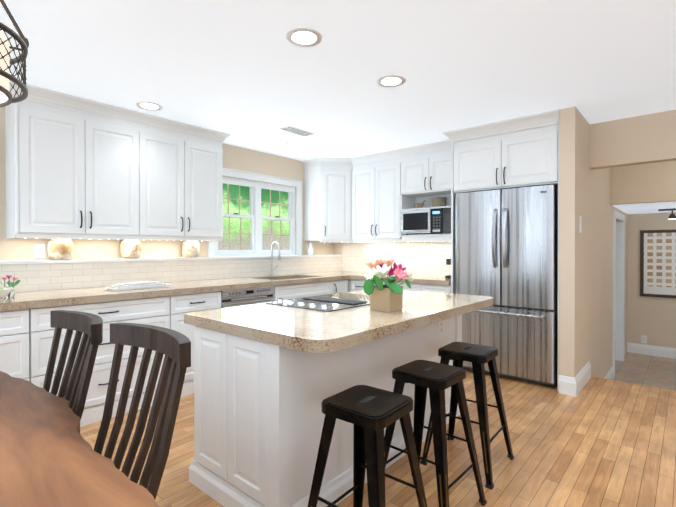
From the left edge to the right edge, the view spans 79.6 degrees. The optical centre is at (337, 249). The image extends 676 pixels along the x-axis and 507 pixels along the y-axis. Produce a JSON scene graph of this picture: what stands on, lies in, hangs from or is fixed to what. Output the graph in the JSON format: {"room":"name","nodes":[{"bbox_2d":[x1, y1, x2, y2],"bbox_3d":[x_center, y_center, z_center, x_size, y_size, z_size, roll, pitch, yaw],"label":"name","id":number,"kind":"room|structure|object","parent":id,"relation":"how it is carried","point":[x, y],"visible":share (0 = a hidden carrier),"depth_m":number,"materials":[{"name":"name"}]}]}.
{"room":"kitchen","nodes":[
{"label":"kitchen","id":0,"kind":"room"},
{"bbox_2d":[0,107,333,259],"bbox_3d":[-2.383,0.011,3.457,0.100,2.440,7.220,0,0,41],"label":"wall","id":1,"kind":"structure","parent":0,"point":[246,159],"depth_m":4.08,"materials":[{"name":"beige paint"}]},
{"bbox_2d":[34,244,45,258],"bbox_3d":[-2.433,0.011,3.315,0.010,0.120,0.075,0,0,41],"label":"outlet","id":2,"kind":"object","parent":1,"relation":"attached to","point":[39,251],"visible":1,"depth_m":3.31,"materials":[{"name":"white plastic"}]},
{"bbox_2d":[4,81,143,236],"bbox_3d":[-2.169,-0.664,3.371,0.328,1.089,0.877,0,0,41],"label":"upper cabinet","id":3,"kind":"object","parent":1,"relation":"attached to","point":[76,167],"depth_m":3.19,"materials":[{"name":"white wood"}]},
{"bbox_2d":[0,256,341,292],"bbox_3d":[-2.285,0.668,3.362,0.175,1.125,7.000,0,0,41],"label":"wall tile","id":4,"kind":"structure","parent":1,"relation":"attached to","point":[45,277],"depth_m":3.81,"materials":[{"name":"white tile"}]},
{"bbox_2d":[0,254,342,264],"bbox_3d":[-2.311,0.093,3.382,0.277,0.025,7.000,0,0,41],"label":"sill ledge","id":5,"kind":"object","parent":4,"relation":"on","point":[117,260],"visible":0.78,"depth_m":3.76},
{"bbox_2d":[48,238,72,259],"bbox_3d":[-2.284,-0.015,3.345,0.174,0.192,0.174,0,0,41],"label":"jar","id":6,"kind":"object","parent":5,"relation":"on","point":[60,249],"visible":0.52,"depth_m":3.28,"materials":[{"name":"beige glass"}]},
{"bbox_2d":[120,240,140,257],"bbox_3d":[-1.921,-0.017,3.765,0.174,0.192,0.174,0,0,41],"label":"jar","id":7,"kind":"object","parent":5,"relation":"on","point":[130,248],"visible":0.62,"depth_m":3.70,"materials":[{"name":"beige glass"}]},
{"bbox_2d":[182,240,199,256],"bbox_3d":[-1.530,-0.019,4.220,0.174,0.192,0.174,0,0,41],"label":"jar","id":8,"kind":"object","parent":5,"relation":"on","point":[190,248],"visible":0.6,"depth_m":4.15,"materials":[{"name":"beige glass"}]},
{"bbox_2d":[306,242,314,254],"bbox_3d":[-0.377,-0.021,5.555,0.096,0.182,0.164,0,0,41],"label":"pitcher","id":9,"kind":"object","parent":5,"relation":"on","point":[310,249],"visible":1,"depth_m":5.53,"materials":[{"name":"white ceramic"}]},
{"bbox_2d":[140,113,223,240],"bbox_3d":[-1.604,-0.667,4.027,0.328,1.089,0.855,0,0,41],"label":"upper cabinet","id":10,"kind":"object","parent":1,"relation":"attached to","point":[181,164],"depth_m":3.89,"materials":[{"name":"white wood"}]},
{"bbox_2d":[208,168,301,256],"bbox_3d":[-0.999,-0.429,5.034,0.125,1.005,1.420,0,0,41],"label":"kitchen window","id":11,"kind":"structure","parent":1,"relation":"in","point":[255,216],"depth_m":5.04,"materials":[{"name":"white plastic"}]},
{"bbox_2d":[301,157,352,242],"bbox_3d":[-0.045,-0.658,5.601,0.634,1.120,0.670,0,0,41],"label":"upper cabinet","id":12,"kind":"object","parent":1,"relation":"attached to","point":[327,199],"visible":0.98,"depth_m":5.41,"materials":[{"name":"white wood"}]},
{"bbox_2d":[0,0,675,160],"bbox_3d":[0.495,-1.228,0.970,7.700,0.060,7.220,0,0,41],"label":"ceiling","id":13,"kind":"structure","parent":0,"point":[245,74],"depth_m":2.61,"materials":[{"name":"white paint"}]},
{"bbox_2d":[0,0,28,106],"bbox_3d":[-1.331,-0.867,1.319,0.514,0.666,0.514,0,0,41],"label":"pendant light","id":14,"kind":"object","parent":13,"relation":"hanging from","point":[6,78],"visible":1,"depth_m":1.41,"materials":[{"name":"brown metal"}]},
{"bbox_2d":[136,102,162,110],"bbox_3d":[-1.586,-1.205,3.411,0.206,0.007,0.206,0,0,41],"label":"recessed light","id":15,"kind":"object","parent":13,"relation":"in","point":[150,106],"visible":1,"depth_m":3.41,"materials":[{"name":"white"}]},
{"bbox_2d":[279,126,314,136],"bbox_3d":[-0.418,-1.208,4.154,0.160,0.008,0.370,0,0,41],"label":"ceiling vent","id":16,"kind":"object","parent":13,"relation":"in","point":[296,131],"visible":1,"depth_m":4.13,"materials":[{"name":"white metal"}]},
{"bbox_2d":[286,28,321,46],"bbox_3d":[-0.192,-1.200,2.302,0.206,0.007,0.206,0,0,41],"label":"recessed light","id":17,"kind":"object","parent":13,"relation":"in","point":[306,37],"visible":1,"depth_m":2.30,"materials":[{"name":"white plastic"}]},
{"bbox_2d":[377,75,405,87],"bbox_3d":[0.380,-1.203,2.905,0.206,0.007,0.206,0,0,41],"label":"recessed light","id":18,"kind":"object","parent":13,"relation":"in","point":[392,81],"visible":0.98,"depth_m":2.90,"materials":[{"name":"white"}]},
{"bbox_2d":[80,369,675,506],"bbox_3d":[0.463,1.467,0.945,7.700,0.450,7.120,0,0,41],"label":"floor","id":19,"kind":"structure","parent":0,"point":[597,442],"depth_m":2.46,"materials":[{"name":"brown wood"}]},
{"bbox_2d":[0,309,28,380],"bbox_3d":[-2.508,0.806,2.451,0.674,0.858,0.928,0,0,41],"label":"base cabinet","id":20,"kind":"object","parent":19,"relation":"on","point":[14,343],"visible":0.54,"depth_m":2.55,"materials":[{"name":"white wood"}]},
{"bbox_2d":[0,271,355,310],"bbox_3d":[-1.248,0.438,3.919,0.666,0.239,4.798,0,0,41],"label":"countertop","id":21,"kind":"structure","parent":20,"relation":"on","point":[34,299],"depth_m":3.29,"materials":[{"name":"stone"}]},
{"bbox_2d":[0,287,13,298],"bbox_3d":[-2.224,0.254,2.601,0.236,0.138,0.236,0,0,41],"label":"apple bowl","id":22,"kind":"object","parent":21,"relation":"on","point":[5,291],"visible":1,"depth_m":2.61,"materials":[{"name":"white ceramic"}]},
{"bbox_2d":[1,275,19,296],"bbox_3d":[-2.249,0.247,2.775,0.107,0.151,0.121,0,0,41],"label":"bud vase","id":23,"kind":"object","parent":21,"relation":"on","point":[12,292],"visible":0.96,"depth_m":2.77,"materials":[{"name":"clear glass"}]},
{"bbox_2d":[104,281,170,290],"bbox_3d":[-1.674,0.296,3.415,0.230,0.047,0.480,0,0,41],"label":"platters","id":24,"kind":"object","parent":21,"relation":"on","point":[135,285],"visible":1,"depth_m":3.34,"materials":[{"name":"white ceramic"}]},
{"bbox_2d":[270,241,280,275],"bbox_3d":[-0.724,0.105,4.840,0.172,0.416,0.116,0,0,41],"label":"faucet","id":25,"kind":"object","parent":21,"relation":"on","point":[272,268],"visible":1,"depth_m":4.84,"materials":[{"name":"silver metal"}]},
{"bbox_2d":[43,310,102,419],"bbox_3d":[-1.095,0.741,1.294,0.440,1.002,0.576,0,0,41],"label":"chair","id":26,"kind":"object","parent":19,"relation":"on","point":[73,390],"visible":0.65,"depth_m":1.48,"materials":[{"name":"brown wood"}]},
{"bbox_2d":[0,371,159,506],"bbox_3d":[-0.683,0.865,0.248,3.430,0.760,1.354,0,0,41],"label":"table","id":27,"kind":"object","parent":19,"relation":"on","point":[50,456],"visible":1,"depth_m":0.93,"materials":[{"name":"brown wood"}]},
{"bbox_2d":[29,296,169,426],"bbox_3d":[-1.899,0.803,3.157,0.674,0.858,0.928,0,0,41],"label":"base cabinet","id":28,"kind":"object","parent":19,"relation":"on","point":[154,311],"visible":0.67,"depth_m":2.93,"materials":[{"name":"white wood"}]},
{"bbox_2d":[94,322,190,498],"bbox_3d":[-0.710,0.743,1.026,0.442,1.002,0.579,0,0,41],"label":"chair","id":29,"kind":"object","parent":19,"relation":"on","point":[174,346],"visible":0.79,"depth_m":1.18,"materials":[{"name":"brown wood"}]},
{"bbox_2d":[169,291,220,396],"bbox_3d":[-1.437,0.800,3.694,0.674,0.858,0.480,0,0,41],"label":"base cabinet","id":30,"kind":"object","parent":19,"relation":"on","point":[180,305],"visible":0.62,"depth_m":3.44,"materials":[{"name":"white wood"}]},
{"bbox_2d":[221,286,274,307],"bbox_3d":[-1.079,0.799,4.115,0.620,0.856,0.614,0,0,41],"label":"dishwasher","id":31,"kind":"object","parent":19,"relation":"on","point":[238,297],"visible":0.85,"depth_m":3.89,"materials":[{"name":"grey metal"}]},
{"bbox_2d":[273,281,331,300],"bbox_3d":[-0.585,0.796,4.683,0.674,0.858,0.880,0,0,41],"label":"base cabinet","id":32,"kind":"object","parent":19,"relation":"on","point":[292,291],"visible":0.04,"depth_m":4.46,"materials":[{"name":"white wood"}]},
{"bbox_2d":[189,315,461,506],"bbox_3d":[0.060,0.808,2.628,0.760,0.852,1.818,0,0,41],"label":"kitchen island","id":33,"kind":"object","parent":19,"relation":"on","point":[259,416],"visible":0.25,"depth_m":1.93,"materials":[{"name":"white wood"}]},
{"bbox_2d":[184,290,492,352],"bbox_3d":[0.154,0.365,2.546,1.025,0.050,1.850,0,0,41],"label":"island countertop","id":34,"kind":"structure","parent":33,"relation":"on","point":[303,330],"depth_m":2.00,"materials":[{"name":"stone"}]},
{"bbox_2d":[264,293,369,312],"bbox_3d":[-0.009,0.321,2.667,0.546,0.036,0.776,0,0,41],"label":"cooktop","id":35,"kind":"object","parent":34,"relation":"in","point":[328,303],"visible":0.98,"depth_m":2.51,"materials":[{"name":"silver metal"}]},
{"bbox_2d":[363,258,414,311],"bbox_3d":[0.280,0.194,2.301,0.271,0.292,0.308,0,0,41],"label":"flower box","id":36,"kind":"object","parent":34,"relation":"on","point":[387,296],"visible":1,"depth_m":2.24,"materials":[{"name":"beige"}]},
{"bbox_2d":[438,320,443,336],"bbox_3d":[0.722,0.543,2.842,0.008,0.120,0.075,0,0,41],"label":"outlet","id":37,"kind":"object","parent":33,"relation":"attached to","point":[441,328],"visible":0.9,"depth_m":2.83,"materials":[{"name":"white plastic"}]},
{"bbox_2d":[332,279,348,293],"bbox_3d":[-0.188,0.794,5.143,0.674,0.858,0.330,0,0,41],"label":"base cabinet","id":38,"kind":"object","parent":19,"relation":"on","point":[340,286],"visible":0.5,"depth_m":4.93,"materials":[{"name":"white wood"}]},
{"bbox_2d":[349,279,384,291],"bbox_3d":[0.570,0.794,5.079,0.660,0.858,0.669,0,0,41],"label":"base cabinet","id":39,"kind":"object","parent":19,"relation":"on","point":[355,285],"visible":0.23,"depth_m":4.98,"materials":[{"name":"white wood"}]},
{"bbox_2d":[308,385,426,506],"bbox_3d":[0.115,0.908,1.572,0.417,0.662,0.417,0,0,41],"label":"stool","id":40,"kind":"object","parent":19,"relation":"on","point":[370,413],"visible":1,"depth_m":1.54,"materials":[{"name":"brown metal"}]},
{"bbox_2d":[397,282,450,292],"bbox_3d":[1.086,0.796,4.634,0.694,0.858,0.669,0,0,41],"label":"base cabinet","id":41,"kind":"object","parent":19,"relation":"on","point":[432,288],"visible":0.15,"depth_m":4.35,"materials":[{"name":"white wood"}]},
{"bbox_2d":[348,272,450,285],"bbox_3d":[0.852,0.339,4.821,1.290,0.050,0.688,0,0,41],"label":"countertop","id":42,"kind":"structure","parent":41,"relation":"on","point":[419,279],"depth_m":4.48,"materials":[{"name":"stone"}]},
{"bbox_2d":[445,258,450,278],"bbox_3d":[1.337,0.198,4.549,0.180,0.233,0.270,0,0,41],"label":"coffee brewer","id":43,"kind":"object","parent":42,"relation":"on","point":[448,261],"visible":0.04,"depth_m":4.48,"materials":[{"name":"black plastic"}]},
{"bbox_2d":[384,360,486,506],"bbox_3d":[0.440,0.906,1.965,0.413,0.662,0.413,0,0,41],"label":"stool","id":44,"kind":"object","parent":19,"relation":"on","point":[436,379],"visible":0.85,"depth_m":1.92,"materials":[{"name":"brown metal"}]},
{"bbox_2d":[421,342,513,489],"bbox_3d":[0.761,0.904,2.375,0.421,0.662,0.421,0,0,41],"label":"stool","id":45,"kind":"object","parent":19,"relation":"on","point":[476,355],"visible":0.96,"depth_m":2.32,"materials":[{"name":"brown metal"}]},
{"bbox_2d":[443,109,558,390],"bbox_3d":[1.705,0.008,4.090,1.070,2.439,0.680,0,0,41],"label":"tall cabinet","id":46,"kind":"object","parent":19,"relation":"on","point":[518,152],"visible":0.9,"depth_m":3.82,"materials":[{"name":"white wood"}]},
{"bbox_2d":[455,185,557,385],"bbox_3d":[1.722,0.328,4.054,0.916,1.800,0.694,0,0,41],"label":"fridge","id":47,"kind":"object","parent":19,"relation":"on","point":[506,249],"visible":0.77,"depth_m":3.76,"materials":[{"name":"grey metal"}]},
{"bbox_2d":[334,242,438,275],"bbox_3d":[1.135,0.003,5.111,3.270,2.440,0.120,0,0,41],"label":"wall","id":48,"kind":"structure","parent":0,"point":[338,248],"depth_m":6.00,"materials":[{"name":"beige paint"}]},
{"bbox_2d":[351,149,400,242],"bbox_3d":[0.562,-0.657,5.276,0.758,1.120,0.370,0,0,41],"label":"upper cabinet","id":49,"kind":"object","parent":48,"relation":"attached to","point":[376,186],"visible":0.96,"depth_m":5.15,"materials":[{"name":"white wood"}]},
{"bbox_2d":[342,241,450,275],"bbox_3d":[0.814,0.092,5.301,1.984,0.437,0.012,0,0,41],"label":"wall tiles","id":50,"kind":"structure","parent":48,"relation":"attached to","point":[419,258],"depth_m":5.26,"materials":[{"name":"white tile"}]},
{"bbox_2d":[363,248,366,256],"bbox_3d":[0.377,0.040,5.663,0.075,0.120,0.008,0,0,41],"label":"electrical outlet","id":51,"kind":"object","parent":50,"relation":"attached to","point":[364,252],"visible":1,"depth_m":5.66,"materials":[{"name":"white plastic"}]},
{"bbox_2d":[399,140,450,241],"bbox_3d":[1.149,-0.654,4.770,0.788,1.120,0.370,0,0,41],"label":"upper cabinet","id":52,"kind":"object","parent":48,"relation":"attached to","point":[426,172],"visible":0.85,"depth_m":4.73,"materials":[{"name":"white wood"}]},
{"bbox_2d":[414,200,425,207],"bbox_3d":[0.988,-0.548,4.932,0.140,0.113,0.124,0,0,41],"label":"mortar","id":53,"kind":"object","parent":52,"relation":"in","point":[418,205],"visible":0.75,"depth_m":4.90,"materials":[{"name":"brown wood"}]},
{"bbox_2d":[401,208,450,234],"bbox_3d":[1.073,-0.324,4.827,0.545,0.284,0.361,0,0,41],"label":"microwave","id":54,"kind":"object","parent":52,"relation":"in","point":[430,221],"visible":0.85,"depth_m":4.66,"materials":[{"name":"silver metal"}]},
{"bbox_2d":[432,196,446,206],"bbox_3d":[1.186,-0.560,4.761,0.172,0.138,0.172,0,0,41],"label":"basket","id":55,"kind":"object","parent":52,"relation":"in","point":[438,201],"visible":0.96,"depth_m":4.69,"materials":[{"name":"brown wicker"}]},
{"bbox_2d":[559,106,627,377],"bbox_3d":[3.275,0.199,4.997,0.120,2.950,4.060,0,0,41],"label":"wall","id":56,"kind":"structure","parent":0,"point":[574,136],"depth_m":3.71,"materials":[{"name":"beige paint"}]},
{"bbox_2d":[558,361,590,396],"bbox_3d":[2.166,1.153,3.701,0.136,0.152,0.678,0,0,41],"label":"baseboard","id":57,"kind":"structure","parent":56,"relation":"attached to","point":[570,386],"depth_m":3.47,"materials":[{"name":"white wood"}]},
{"bbox_2d":[579,216,581,232],"bbox_3d":[2.142,-0.225,3.579,0.014,0.150,0.075,0,0,41],"label":"switch plate","id":58,"kind":"object","parent":56,"relation":"attached to","point":[580,224],"visible":0.92,"depth_m":3.57,"materials":[{"name":"white plastic"}]},
{"bbox_2d":[605,366,613,379],"bbox_3d":[2.971,1.550,4.546,0.018,0.152,1.610,0,0,41],"label":"baseboard","id":59,"kind":"structure","parent":56,"relation":"attached to","point":[610,375],"depth_m":4.97,"materials":[{"name":"white wood"}]},
{"bbox_2d":[613,211,624,377],"bbox_3d":[3.482,0.559,5.876,0.990,2.120,1.080,0,0,41],"label":"door frame","id":60,"kind":"structure","parent":56,"relation":"attached to","point":[618,288],"depth_m":5.91,"materials":[{"name":"white wood"}]},
{"bbox_2d":[591,376,675,391],"bbox_3d":[4.042,1.250,2.575,4.209,0.030,0.025,0,0,41],"label":"trim","id":61,"kind":"structure","parent":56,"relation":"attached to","point":[632,383],"depth_m":3.71,"materials":[{"name":"brown wood"}]},
{"bbox_2d":[589,109,675,169],"bbox_3d":[4.059,-0.996,2.586,4.210,0.420,0.120,0,0,41],"label":"header beam","id":62,"kind":"structure","parent":0,"point":[642,139],"depth_m":3.69,"materials":[{"name":"beige paint"}]},
{"bbox_2d":[610,161,675,204],"bbox_3d":[4.967,-0.880,3.640,4.210,0.660,0.100,0,0,41],"label":"wall","id":63,"kind":"structure","parent":0,"point":[645,183],"depth_m":4.76,"materials":[{"name":"beige paint"}]},
{"bbox_2d":[612,201,675,213],"bbox_3d":[5.612,-0.584,4.405,4.430,0.060,1.900,0,0,41],"label":"ceiling","id":64,"kind":"structure","parent":0,"point":[641,208],"depth_m":5.35,"materials":[{"name":"white paint"}]},
{"bbox_2d":[658,208,675,218],"bbox_3d":[4.755,-0.485,5.303,0.900,0.143,0.090,0,0,41],"label":"track spotlight","id":65,"kind":"object","parent":64,"relation":"attached to","point":[672,216],"visible":1,"depth_m":5.49,"materials":[{"name":"brown metal"}]},
{"bbox_2d":[613,352,675,390],"bbox_3d":[5.129,1.654,3.855,4.430,0.050,3.380,0,0,41],"label":"floor","id":66,"kind":"structure","parent":0,"point":[648,370],"depth_m":5.43,"materials":[{"name":"tile"}]},
{"bbox_2d":[627,212,675,347],"bbox_3d":[6.162,0.198,5.123,4.330,2.950,0.100,0,0,41],"label":"wall","id":67,"kind":"structure","parent":0,"point":[653,319],"depth_m":6.27,"materials":[{"name":"beige paint"}]},
{"bbox_2d":[641,335,646,343],"bbox_3d":[4.736,1.388,6.285,0.075,0.120,0.008,0,0,41],"label":"outlet","id":68,"kind":"object","parent":67,"relation":"attached to","point":[643,339],"visible":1,"depth_m":6.28,"materials":[{"name":"white plastic"}]},
{"bbox_2d":[627,342,675,358],"bbox_3d":[6.169,1.547,5.045,4.209,0.152,0.018,0,0,41],"label":"baseboard","id":69,"kind":"structure","parent":67,"relation":"attached to","point":[659,351],"depth_m":6.21,"materials":[{"name":"white wood"}]},
{"bbox_2d":[640,230,675,297],"bbox_3d":[4.959,0.209,6.071,0.710,1.020,0.033,0,0,41],"label":"picture frame","id":70,"kind":"object","parent":67,"relation":"attached to","point":[657,263],"visible":1,"depth_m":6.14,"materials":[{"name":"brown wood"}]},
{"label":"outside","id":71,"kind":"structure","parent":0,"visible":0},
{"bbox_2d":[218,183,288,249],"bbox_3d":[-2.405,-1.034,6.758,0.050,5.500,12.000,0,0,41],"label":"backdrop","id":72,"kind":"structure","parent":71,"point":[223,244],"depth_m":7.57,"materials":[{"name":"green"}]}
]}

